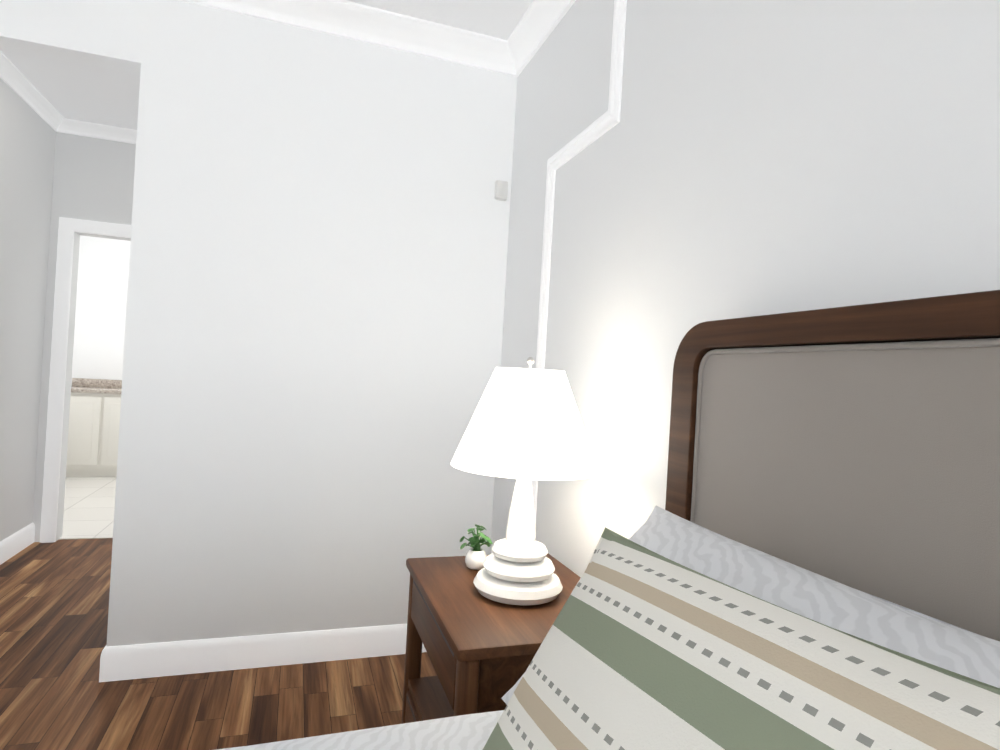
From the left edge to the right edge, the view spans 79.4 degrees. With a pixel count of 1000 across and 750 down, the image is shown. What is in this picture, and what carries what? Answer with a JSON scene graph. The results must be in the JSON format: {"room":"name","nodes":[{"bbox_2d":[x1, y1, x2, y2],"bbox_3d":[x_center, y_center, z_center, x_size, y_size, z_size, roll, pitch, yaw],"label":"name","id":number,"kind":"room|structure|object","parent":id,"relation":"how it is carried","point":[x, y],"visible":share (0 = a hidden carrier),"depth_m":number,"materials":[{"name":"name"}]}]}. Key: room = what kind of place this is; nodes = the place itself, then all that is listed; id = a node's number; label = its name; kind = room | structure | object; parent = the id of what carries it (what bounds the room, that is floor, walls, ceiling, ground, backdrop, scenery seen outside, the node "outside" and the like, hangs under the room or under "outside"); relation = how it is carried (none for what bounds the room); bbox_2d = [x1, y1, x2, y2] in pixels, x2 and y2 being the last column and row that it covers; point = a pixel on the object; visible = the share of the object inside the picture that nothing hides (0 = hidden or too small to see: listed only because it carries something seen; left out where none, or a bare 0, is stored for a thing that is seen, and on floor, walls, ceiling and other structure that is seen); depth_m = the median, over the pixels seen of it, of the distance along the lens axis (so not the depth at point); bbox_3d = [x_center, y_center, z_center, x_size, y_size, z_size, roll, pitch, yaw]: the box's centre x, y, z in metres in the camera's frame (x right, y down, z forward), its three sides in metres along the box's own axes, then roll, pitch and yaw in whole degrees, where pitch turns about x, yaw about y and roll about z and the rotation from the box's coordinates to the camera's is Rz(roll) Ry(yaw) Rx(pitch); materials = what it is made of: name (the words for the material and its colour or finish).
{"room":"bedroom","nodes":[
{"label":"bedroom","id":0,"kind":"room"},
{"bbox_2d":[0,78,59,541],"bbox_3d":[-2.861,-0.290,3.156,0.120,2.900,1.980,3,0,-19],"label":"wall","id":1,"kind":"structure","parent":0,"point":[49,175],"depth_m":3.80,"materials":[{"name":"white paint"}]},
{"bbox_2d":[0,523,34,564],"bbox_3d":[-2.858,1.095,3.118,0.015,0.135,2.135,3,0,-19],"label":"baseboard","id":2,"kind":"structure","parent":1,"relation":"attached to","point":[15,543],"depth_m":3.87,"materials":[{"name":"white wood"}]},
{"bbox_2d":[0,0,575,143],"bbox_3d":[-1.918,-1.641,0.366,5.460,0.114,7.870,3,0,-19],"label":"crown molding","id":3,"kind":"structure","parent":1,"relation":"attached to","point":[514,53],"depth_m":2.73,"materials":[{"name":"white"}]},
{"bbox_2d":[36,132,135,541],"bbox_3d":[-1.971,-0.234,4.584,2.720,2.900,0.120,3,0,-19],"label":"wall","id":4,"kind":"structure","parent":0,"point":[95,176],"depth_m":4.20,"materials":[{"name":"white paint"}]},
{"bbox_2d":[40,217,130,542],"bbox_3d":[-2.654,0.057,4.286,0.926,2.238,0.021,3,0,-19],"label":"door frame","id":5,"kind":"structure","parent":4,"relation":"attached to","point":[68,228],"depth_m":4.13,"materials":[{"name":"white wood"}]},
{"bbox_2d":[58,477,115,539],"bbox_3d":[-3.265,1.151,5.865,3.000,0.014,3.230,3,0,-19],"label":"floor","id":6,"kind":"structure","parent":0,"point":[89,505],"depth_m":5.12,"materials":[{"name":"white tile"}]},
{"bbox_2d":[66,390,120,476],"bbox_3d":[-3.868,0.664,6.768,1.780,0.896,0.580,3,0,-19],"label":"bathroom vanity","id":7,"kind":"object","parent":6,"relation":"on","point":[93,430],"depth_m":6.36,"materials":[{"name":"painted wood"},{"name":"granite"}]},
{"bbox_2d":[71,386,121,393],"bbox_3d":[-3.845,0.197,6.779,1.820,0.040,0.560,3,0,-19],"label":"countertop","id":8,"kind":"structure","parent":7,"relation":"on","point":[105,389],"depth_m":6.47,"materials":[{"name":"beige stone"}]},
{"bbox_2d":[71,235,129,385],"bbox_3d":[-3.635,-0.321,7.221,3.000,2.900,0.120,3,0,-19],"label":"wall","id":9,"kind":"structure","parent":0,"point":[101,306],"depth_m":6.83,"materials":[{"name":"white paint"}]},
{"bbox_2d":[72,378,121,385],"bbox_3d":[-3.927,0.128,7.036,1.820,0.090,0.020,3,0,-19],"label":"backsplash","id":10,"kind":"structure","parent":9,"relation":"attached to","point":[75,381],"depth_m":6.81,"materials":[{"name":"beige stone"}]},
{"bbox_2d":[0,538,436,749],"bbox_3d":[-3.383,1.157,1.691,7.320,0.060,11.470,3,0,-19],"label":"floor","id":11,"kind":"structure","parent":0,"point":[55,694],"depth_m":2.41,"materials":[{"name":"brown wood"}]},
{"bbox_2d":[401,553,580,723],"bbox_3d":[0.020,0.977,1.775,0.517,0.690,0.694,3,0,-19],"label":"nightstand","id":12,"kind":"object","parent":11,"relation":"on","point":[481,650],"visible":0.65,"depth_m":1.59,"materials":[{"name":"brown wood"}]},
{"bbox_2d":[460,525,492,569],"bbox_3d":[-0.080,0.556,1.950,0.102,0.139,0.091,3,0,-19],"label":"plant","id":13,"kind":"object","parent":12,"relation":"on","point":[476,557],"visible":0.98,"depth_m":1.94,"materials":[{"name":"green plant"}]},
{"bbox_2d":[451,357,598,604],"bbox_3d":[0.070,0.290,1.754,0.430,0.686,0.430,3,0,-19],"label":"lamp","id":14,"kind":"object","parent":12,"relation":"on","point":[525,427],"visible":1,"depth_m":1.64,"materials":[{"name":"white ceramic"}]},
{"bbox_2d":[216,290,999,749],"bbox_3d":[-0.291,0.568,0.084,2.266,1.460,2.108,3,0,-19],"label":"bed","id":15,"kind":"object","parent":11,"relation":"on","point":[808,558],"visible":1,"depth_m":0.82,"materials":[{"name":"brown wood"}]},
{"bbox_2d":[0,0,516,646],"bbox_3d":[-2.234,-0.257,2.260,4.700,2.900,0.120,3,0,-19],"label":"wall","id":16,"kind":"structure","parent":0,"point":[316,294],"depth_m":2.64,"materials":[{"name":"white paint"}]},
{"bbox_2d":[99,624,426,681],"bbox_3d":[-0.850,1.208,2.675,1.595,0.135,0.015,3,0,-19],"label":"baseboard","id":17,"kind":"structure","parent":16,"relation":"attached to","point":[135,661],"depth_m":2.59,"materials":[{"name":"white wood"}]},
{"bbox_2d":[494,180,507,200],"bbox_3d":[0.006,-0.893,2.919,0.060,0.090,0.034,3,0,-19],"label":"detector","id":18,"kind":"object","parent":16,"relation":"attached to","point":[501,190],"visible":0.98,"depth_m":2.90,"materials":[{"name":"white plastic"}]},
{"bbox_2d":[0,0,532,129],"bbox_3d":[-3.214,-1.798,1.701,7.320,0.060,11.470,3,0,-19],"label":"ceiling","id":19,"kind":"structure","parent":0,"point":[83,92],"depth_m":3.40,"materials":[{"name":"white paint"}]},
{"bbox_2d":[490,0,999,576],"bbox_3d":[0.633,-0.097,1.278,0.120,2.900,8.170,3,0,-19],"label":"wall","id":20,"kind":"structure","parent":0,"point":[746,158],"depth_m":1.47,"materials":[{"name":"white paint"}]},
{"bbox_2d":[531,0,626,526],"bbox_3d":[0.831,-0.022,0.459,0.019,2.497,4.274,3,0,-19],"label":"trim","id":21,"kind":"structure","parent":20,"relation":"attached to","point":[609,119],"depth_m":2.27,"materials":[{"name":"white wood"}]}
]}

